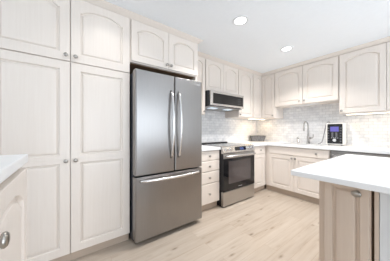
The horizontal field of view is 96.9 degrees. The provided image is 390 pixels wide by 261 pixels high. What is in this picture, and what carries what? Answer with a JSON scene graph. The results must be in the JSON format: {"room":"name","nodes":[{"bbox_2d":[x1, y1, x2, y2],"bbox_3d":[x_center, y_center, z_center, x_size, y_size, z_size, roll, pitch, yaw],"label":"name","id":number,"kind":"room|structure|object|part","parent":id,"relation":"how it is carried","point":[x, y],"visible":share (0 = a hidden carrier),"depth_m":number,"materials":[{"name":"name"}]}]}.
{"room":"kitchen","nodes":[
{"label":"kitchen","id":0,"kind":"room"},
{"bbox_2d":[71,184,318,260],"bbox_3d":[0.171,1.211,0.181,7.300,0.100,5.200,0,0,-37],"label":"floor","id":1,"kind":"structure","parent":0,"point":[268,225],"depth_m":1.86,"materials":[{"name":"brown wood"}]},
{"bbox_2d":[0,168,26,260],"bbox_3d":[-0.305,0.642,-0.381,0.763,1.036,2.085,0,0,-37],"label":"bar cabinet","id":2,"kind":"object","parent":1,"relation":"on","point":[13,190],"visible":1,"depth_m":0.51,"materials":[{"name":"beige wood"}]},
{"bbox_3d":[-0.381,0.215,0.336,0.030,0.031,0.032,0,0,-37],"label":"knob","id":3,"kind":"part","parent":2,"relation":"part of","materials":[{"name":"grey metal"}]},
{"bbox_2d":[0,154,27,183],"bbox_3d":[-0.319,0.107,-0.405,0.755,0.032,2.143,0,0,-37],"label":"countertop","id":4,"kind":"structure","parent":2,"relation":"on","point":[9,164],"depth_m":0.51,"materials":[{"name":"white stone"}]},
{"bbox_2d":[0,0,129,260],"bbox_3d":[-1.462,-0.005,1.596,1.506,2.331,0.672,0,0,-37],"label":"pantry cabinet","id":5,"kind":"object","parent":1,"relation":"on","point":[65,64],"visible":0.98,"depth_m":1.50,"materials":[{"name":"white wood"}]},
{"bbox_3d":[-1.289,-0.884,1.358,0.497,0.566,0.020,0,0,-37],"label":"door","id":6,"kind":"part","parent":5,"relation":"part of","materials":[{"name":"white wood"}]},
{"bbox_3d":[-1.289,0.238,1.358,0.502,1.658,0.020,0,0,-37],"label":"door","id":7,"kind":"part","parent":5,"relation":"part of","materials":[{"name":"white wood"}]},
{"bbox_3d":[-0.884,-0.884,1.658,0.497,0.566,0.020,0,0,-37],"label":"door","id":8,"kind":"part","parent":5,"relation":"part of","materials":[{"name":"white wood"}]},
{"bbox_3d":[-0.884,0.238,1.657,0.502,1.658,0.022,0,0,-37],"label":"door","id":9,"kind":"part","parent":5,"relation":"part of","materials":[{"name":"white wood"}]},
{"bbox_2d":[129,69,201,242],"bbox_3d":[-0.447,0.273,2.206,0.835,1.776,0.832,0,0,-37],"label":"refrigerator","id":10,"kind":"object","parent":1,"relation":"on","point":[166,110],"visible":0.99,"depth_m":1.86,"materials":[{"name":"grey metal"}]},
{"bbox_3d":[-0.430,-0.079,1.851,0.438,1.056,0.087,0,0,-37],"label":"door","id":11,"kind":"part","parent":10,"relation":"part of","materials":[{"name":"metal"}]},
{"bbox_3d":[-0.271,0.785,1.969,0.835,0.636,0.087,0,0,-37],"label":"freezer drawer","id":12,"kind":"part","parent":10,"relation":"part of","materials":[{"name":"metal"}]},
{"bbox_3d":[-0.226,0.506,1.908,0.760,0.031,0.089,0,0,-37],"label":"handle","id":13,"kind":"part","parent":10,"relation":"part of","materials":[{"name":"metal"}]},
{"bbox_3d":[-0.245,-0.069,1.893,0.029,0.754,0.087,0,0,-37],"label":"handle","id":14,"kind":"part","parent":10,"relation":"part of","materials":[{"name":"metal"}]},
{"bbox_3d":[-0.168,-0.069,1.950,0.029,0.754,0.087,0,0,-37],"label":"handle","id":15,"kind":"part","parent":10,"relation":"part of","materials":[{"name":"metal"}]},
{"bbox_3d":[-0.093,-0.079,2.101,0.391,1.056,0.087,0,0,-37],"label":"door","id":16,"kind":"part","parent":10,"relation":"part of","materials":[{"name":"metal"}]},
{"bbox_2d":[199,150,218,210],"bbox_3d":[0.031,0.725,2.721,0.425,0.871,0.647,0,0,-37],"label":"base cabinet","id":17,"kind":"object","parent":1,"relation":"on","point":[210,159],"visible":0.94,"depth_m":2.51,"materials":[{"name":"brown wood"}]},
{"bbox_3d":[0.200,0.515,2.495,0.413,0.145,0.020,0,0,-37],"label":"drawer","id":18,"kind":"part","parent":17,"relation":"part of","materials":[{"name":"white wood"}]},
{"bbox_3d":[0.200,0.912,2.495,0.413,0.282,0.020,0,0,-37],"label":"drawer","id":19,"kind":"part","parent":17,"relation":"part of","materials":[{"name":"white wood"}]},
{"bbox_3d":[0.200,0.679,2.495,0.413,0.163,0.020,0,0,-37],"label":"drawer","id":20,"kind":"part","parent":17,"relation":"part of","materials":[{"name":"white wood"}]},
{"bbox_3d":[0.200,0.366,2.495,0.413,0.134,0.020,0,0,-37],"label":"drawer","id":21,"kind":"part","parent":17,"relation":"part of","materials":[{"name":"white wood"}]},
{"bbox_2d":[202,145,220,150],"bbox_3d":[0.026,0.267,2.722,0.422,0.040,0.641,0,0,-37],"label":"countertop","id":22,"kind":"structure","parent":17,"relation":"on","point":[204,147],"depth_m":2.51,"materials":[{"name":"white stone"}]},
{"bbox_2d":[202,141,255,206],"bbox_3d":[0.547,0.693,3.038,0.774,0.936,0.740,0,0,-37],"label":"range","id":23,"kind":"object","parent":1,"relation":"on","point":[236,160],"visible":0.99,"depth_m":2.74,"materials":[{"name":"silver metal"}]},
{"bbox_2d":[202,142,249,146],"bbox_3d":[0.532,0.251,3.058,0.774,0.018,0.574,0,0,-37],"label":"cooktop","id":24,"kind":"object","parent":23,"relation":"in","point":[218,144],"depth_m":2.99,"materials":[{"name":"black glass"}]},
{"bbox_3d":[0.715,0.638,2.812,0.768,0.566,0.045,0,0,-37],"label":"oven door","id":25,"kind":"part","parent":23,"relation":"part of","materials":[{"name":"black plastic"}]},
{"bbox_3d":[0.715,1.033,2.812,0.768,0.212,0.045,0,0,-37],"label":"storage drawer","id":26,"kind":"part","parent":23,"relation":"part of","materials":[{"name":"metal"}]},
{"bbox_3d":[0.717,0.296,2.809,0.774,0.105,0.051,0,0,-37],"label":"control panel","id":27,"kind":"part","parent":23,"relation":"part of","materials":[{"name":"metal"}]},
{"bbox_3d":[0.750,0.389,2.766,0.709,0.035,0.062,0,0,-37],"label":"handle","id":28,"kind":"part","parent":23,"relation":"part of","materials":[{"name":"metal"}]},
{"bbox_2d":[254,146,264,191],"bbox_3d":[1.038,0.725,3.470,0.527,0.871,0.647,0,0,-37],"label":"base cabinet","id":29,"kind":"object","parent":1,"relation":"on","point":[259,157],"visible":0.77,"depth_m":3.24,"materials":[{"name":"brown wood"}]},
{"bbox_3d":[1.164,0.366,3.213,0.405,0.134,0.020,0,0,-37],"label":"drawer","id":30,"kind":"part","parent":29,"relation":"part of","materials":[{"name":"white wood"}]},
{"bbox_3d":[1.164,0.748,3.213,0.405,0.610,0.020,0,0,-37],"label":"door","id":31,"kind":"part","parent":29,"relation":"part of","materials":[{"name":"white wood"}]},
{"bbox_2d":[265,145,330,203],"bbox_3d":[1.741,0.725,3.385,0.647,0.871,1.622,0,0,-37],"label":"base cabinet","id":32,"kind":"object","parent":1,"relation":"on","point":[279,160],"visible":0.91,"depth_m":2.99,"materials":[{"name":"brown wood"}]},
{"bbox_2d":[265,145,266,184],"bbox_3d":[1.464,0.675,3.805,0.592,0.772,0.616,0,0,-37],"label":"strip","id":33,"kind":"object","parent":32,"relation":"hanging from","point":[265,145],"depth_m":3.39,"materials":[{"name":"brown wood"}]},
{"bbox_3d":[1.562,0.748,3.153,0.020,0.610,0.456,0,0,-37],"label":"door","id":34,"kind":"part","parent":32,"relation":"part of","materials":[{"name":"white wood"}]},
{"bbox_3d":[1.710,0.366,2.954,0.020,0.134,0.952,0,0,-37],"label":"drawer","id":35,"kind":"part","parent":32,"relation":"part of","materials":[{"name":"white wood"}]},
{"bbox_3d":[1.836,0.748,2.784,0.020,0.610,0.456,0,0,-37],"label":"door","id":36,"kind":"part","parent":32,"relation":"part of","materials":[{"name":"white wood"}]},
{"bbox_2d":[229,141,389,153],"bbox_3d":[2.058,0.267,2.579,1.101,0.040,3.296,0,0,-37],"label":"countertop","id":37,"kind":"structure","parent":32,"relation":"on","point":[365,149],"depth_m":2.67,"materials":[{"name":"white stone"}]},
{"bbox_2d":[250,135,265,140],"bbox_3d":[1.435,0.181,3.969,0.332,0.130,0.192,0,0,5],"label":"storage bin","id":38,"kind":"object","parent":37,"relation":"on","point":[252,137],"visible":0.95,"depth_m":3.89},
{"bbox_2d":[277,143,326,145],"bbox_3d":[1.925,0.268,3.118,0.398,0.041,0.718,0,0,-37],"label":"sink","id":39,"kind":"object","parent":37,"relation":"in","point":[277,143],"visible":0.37,"depth_m":3.28,"materials":[{"name":"metal"}]},
{"bbox_2d":[303,121,312,143],"bbox_3d":[2.081,0.036,3.187,0.236,0.421,0.120,0,0,-37],"label":"faucet","id":40,"kind":"object","parent":37,"relation":"on","point":[308,137],"visible":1,"depth_m":3.24,"materials":[{"name":"silver metal"}]},
{"bbox_3d":[2.057,-0.034,3.207,0.213,0.282,0.022,0,0,-37],"label":"spout","id":41,"kind":"part","parent":40,"relation":"part of","materials":[{"name":"silver metal"}]},
{"bbox_2d":[318,122,345,145],"bbox_3d":[2.333,0.045,2.956,0.167,0.404,0.358,0,0,-37],"label":"water dispenser","id":42,"kind":"object","parent":37,"relation":"on","point":[335,132],"visible":0.99,"depth_m":2.85,"materials":[{"name":"white plastic"}]},
{"bbox_3d":[2.317,0.054,2.867,0.008,0.325,0.202,0,0,-37],"label":"panel","id":43,"kind":"part","parent":42,"relation":"part of","materials":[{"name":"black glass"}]},
{"bbox_2d":[319,181,378,260],"bbox_3d":[1.253,0.720,1.276,1.111,0.882,0.259,0,0,-37],"label":"base cabinet","id":44,"kind":"object","parent":1,"relation":"on","point":[348,216],"visible":0.75,"depth_m":0.96,"materials":[{"name":"beige wood"}]},
{"bbox_2d":[291,154,389,194],"bbox_3d":[1.611,0.263,0.764,1.248,0.032,1.718,0,0,-37],"label":"countertop","id":45,"kind":"structure","parent":44,"relation":"on","point":[371,173],"depth_m":1.04,"materials":[{"name":"white stone"}]},
{"bbox_3d":[0.856,0.333,0.916,0.043,0.034,0.042,0,0,-37],"label":"knob","id":46,"kind":"part","parent":44,"relation":"part of","materials":[{"name":"grey metal"}]},
{"bbox_2d":[330,150,389,158],"bbox_3d":[2.397,0.728,2.482,0.661,0.865,0.594,0,0,-37],"label":"dishwasher","id":47,"kind":"object","parent":1,"relation":"on","point":[334,153],"visible":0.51,"depth_m":2.36,"materials":[{"name":"grey metal"}]},
{"bbox_3d":[2.191,0.699,2.329,0.042,0.705,0.592,0,0,-37],"label":"door","id":48,"kind":"part","parent":47,"relation":"part of","materials":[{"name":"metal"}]},
{"bbox_2d":[379,193,389,260],"bbox_3d":[1.729,0.720,0.689,1.048,0.880,1.250,0,0,-37],"label":"panel","id":49,"kind":"object","parent":1,"relation":"on","point":[384,199],"visible":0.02,"depth_m":0.86,"materials":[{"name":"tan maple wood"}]},
{"bbox_2d":[202,110,256,142],"bbox_3d":[-1.326,-0.032,2.194,7.000,2.385,0.123,0,0,-37],"label":"wall","id":50,"kind":"structure","parent":0,"point":[215,127],"depth_m":3.55,"materials":[{"name":"tile"}]},
{"bbox_2d":[130,19,197,79],"bbox_3d":[-0.496,-0.945,2.315,0.897,0.453,0.672,0,0,-37],"label":"upper cabinet","id":51,"kind":"object","parent":50,"relation":"attached to","point":[152,49],"visible":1,"depth_m":2.04,"materials":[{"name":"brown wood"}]},
{"bbox_3d":[-0.496,-0.951,1.947,0.436,0.430,0.020,0,0,-37],"label":"door","id":52,"kind":"part","parent":51,"relation":"part of","materials":[{"name":"white wood"}]},
{"bbox_3d":[-0.519,-0.721,2.346,0.859,0.005,0.589,0,0,-37],"label":"underside panel","id":53,"kind":"part","parent":51,"relation":"part of","materials":[{"name":"brown wood"}]},
{"bbox_3d":[-0.143,-0.951,2.210,0.436,0.430,0.020,0,0,-37],"label":"door","id":54,"kind":"part","parent":51,"relation":"part of","materials":[{"name":"white wood"}]},
{"bbox_2d":[197,56,205,114],"bbox_3d":[-0.072,-0.715,2.813,0.370,0.912,0.377,0,0,-37],"label":"upper cabinet","id":55,"kind":"object","parent":50,"relation":"attached to","point":[201,61],"visible":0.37,"depth_m":2.76,"materials":[{"name":"white wood"}]},
{"bbox_2d":[205,59,237,94],"bbox_3d":[0.397,-0.911,3.182,0.814,0.520,0.346,0,0,-37],"label":"upper cabinet","id":56,"kind":"object","parent":50,"relation":"attached to","point":[220,77],"visible":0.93,"depth_m":3.02,"materials":[{"name":"beige wood"}]},
{"bbox_3d":[0.332,-0.912,2.930,0.399,0.506,0.020,0,0,-37],"label":"door","id":57,"kind":"part","parent":56,"relation":"part of","materials":[{"name":"white wood"}]},
{"bbox_2d":[205,90,243,111],"bbox_3d":[0.444,-0.512,3.153,0.839,0.268,0.443,0,0,-37],"label":"microwave","id":58,"kind":"object","parent":56,"relation":"attached to","point":[214,100],"visible":0.93,"depth_m":2.94,"materials":[{"name":"silver metal"}]},
{"bbox_3d":[0.429,-0.388,3.140,0.800,0.012,0.420,0,0,-37],"label":"vent panel","id":59,"kind":"part","parent":58,"relation":"part of","materials":[{"name":"metal"}]},
{"bbox_3d":[0.656,-0.912,3.171,0.399,0.506,0.020,0,0,-37],"label":"door","id":60,"kind":"part","parent":56,"relation":"part of","materials":[{"name":"white wood"}]},
{"bbox_2d":[225,69,251,118],"bbox_3d":[0.914,-0.715,3.547,0.444,0.912,0.377,0,0,-37],"label":"upper cabinet","id":61,"kind":"object","parent":50,"relation":"attached to","point":[244,78],"visible":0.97,"depth_m":3.43,"materials":[{"name":"white wood"}]},
{"bbox_3d":[1.002,-0.716,3.428,0.430,0.898,0.020,0,0,-37],"label":"door","id":62,"kind":"part","parent":61,"relation":"part of","materials":[{"name":"white wood"}]},
{"bbox_2d":[244,73,282,119],"bbox_3d":[1.439,-0.715,3.776,0.666,0.912,0.636,0,0,-37],"label":"upper cabinet","id":63,"kind":"object","parent":50,"relation":"attached to","point":[263,88],"visible":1,"depth_m":3.63,"materials":[{"name":"white wood"}]},
{"bbox_3d":[1.319,-0.716,3.664,0.290,0.898,0.020,0,0,-37],"label":"door","id":64,"kind":"part","parent":63,"relation":"part of","materials":[{"name":"white wood"}]},
{"bbox_3d":[1.538,-0.716,3.638,0.020,0.898,0.278,0,0,-37],"label":"door","id":65,"kind":"part","parent":63,"relation":"part of","materials":[{"name":"white wood"}]},
{"bbox_2d":[105,0,389,72],"bbox_3d":[0.171,-1.274,0.181,7.300,0.100,5.200,0,0,-37],"label":"ceiling","id":66,"kind":"structure","parent":0,"point":[314,28],"depth_m":2.00,"materials":[{"name":"paint"}]},
{"bbox_2d":[82,0,389,76],"bbox_3d":[0.573,-1.198,1.290,4.410,0.050,2.980,0,0,-37],"label":"trim","id":67,"kind":"structure","parent":66,"relation":"attached to","point":[103,4],"depth_m":2.31,"materials":[{"name":"beige wood"}]},
{"bbox_2d":[232,15,248,25],"bbox_3d":[0.506,-1.221,1.925,0.176,0.006,0.176,0,0,-37],"label":"recessed light","id":68,"kind":"object","parent":66,"relation":"in","point":[239,20],"visible":1,"depth_m":1.92,"materials":[{"name":"white paint"}]},
{"bbox_2d":[280,46,292,51],"bbox_3d":[1.372,-1.221,2.588,0.176,0.006,0.176,0,0,-37],"label":"recessed light","id":69,"kind":"object","parent":66,"relation":"in","point":[286,48],"visible":1,"depth_m":2.57,"materials":[{"name":"white paint"}]},
{"bbox_2d":[257,103,389,147],"bbox_3d":[2.990,-0.032,2.352,0.123,2.385,5.020,0,0,-37],"label":"wall","id":70,"kind":"structure","parent":0,"point":[374,131],"depth_m":3.16,"materials":[{"name":"tile"}]},
{"bbox_2d":[275,56,338,107],"bbox_3d":[2.052,-0.823,3.193,0.377,0.696,1.024,0,0,-37],"label":"upper cabinet","id":71,"kind":"object","parent":70,"relation":"attached to","point":[316,82],"visible":1,"depth_m":3.02,"materials":[{"name":"white wood"}]},
{"bbox_3d":[1.782,-0.824,3.309,0.020,0.682,0.503,0,0,-37],"label":"door","id":72,"kind":"part","parent":71,"relation":"part of","materials":[{"name":"white wood"}]},
{"bbox_2d":[290,103,319,106],"bbox_3d":[1.995,-0.465,3.157,0.060,0.020,0.480,0,0,-37],"label":"light","id":73,"kind":"object","parent":71,"relation":"attached to","point":[312,103],"visible":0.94,"depth_m":3.15,"materials":[{"name":"white plastic"}]},
{"bbox_3d":[2.086,-0.824,2.901,0.020,0.682,0.503,0,0,-37],"label":"door","id":74,"kind":"part","parent":71,"relation":"part of","materials":[{"name":"white wood"}]},
{"bbox_2d":[350,123,359,130],"bbox_3d":[2.579,-0.054,2.794,0.009,0.120,0.116,0,0,-37],"label":"wall outlet","id":75,"kind":"object","parent":70,"relation":"attached to","point":[354,126],"visible":1,"depth_m":2.79,"materials":[{"name":"white plastic"}]},
{"bbox_2d":[339,42,389,114],"bbox_3d":[2.658,-0.715,2.379,0.377,0.912,0.998,0,0,-37],"label":"upper cabinet","id":76,"kind":"object","parent":70,"relation":"attached to","point":[364,74],"visible":1,"depth_m":2.45,"materials":[{"name":"white wood"}]},
{"bbox_2d":[346,111,389,114],"bbox_3d":[2.590,-0.249,2.341,0.060,0.020,0.840,0,0,-37],"label":"light","id":77,"kind":"object","parent":76,"relation":"attached to","point":[382,111],"visible":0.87,"depth_m":2.45,"materials":[{"name":"white plastic"}]},
{"bbox_3d":[2.687,-0.716,2.093,0.020,0.898,0.490,0,0,-37],"label":"door","id":78,"kind":"part","parent":76,"relation":"part of","materials":[{"name":"white wood"}]}
]}

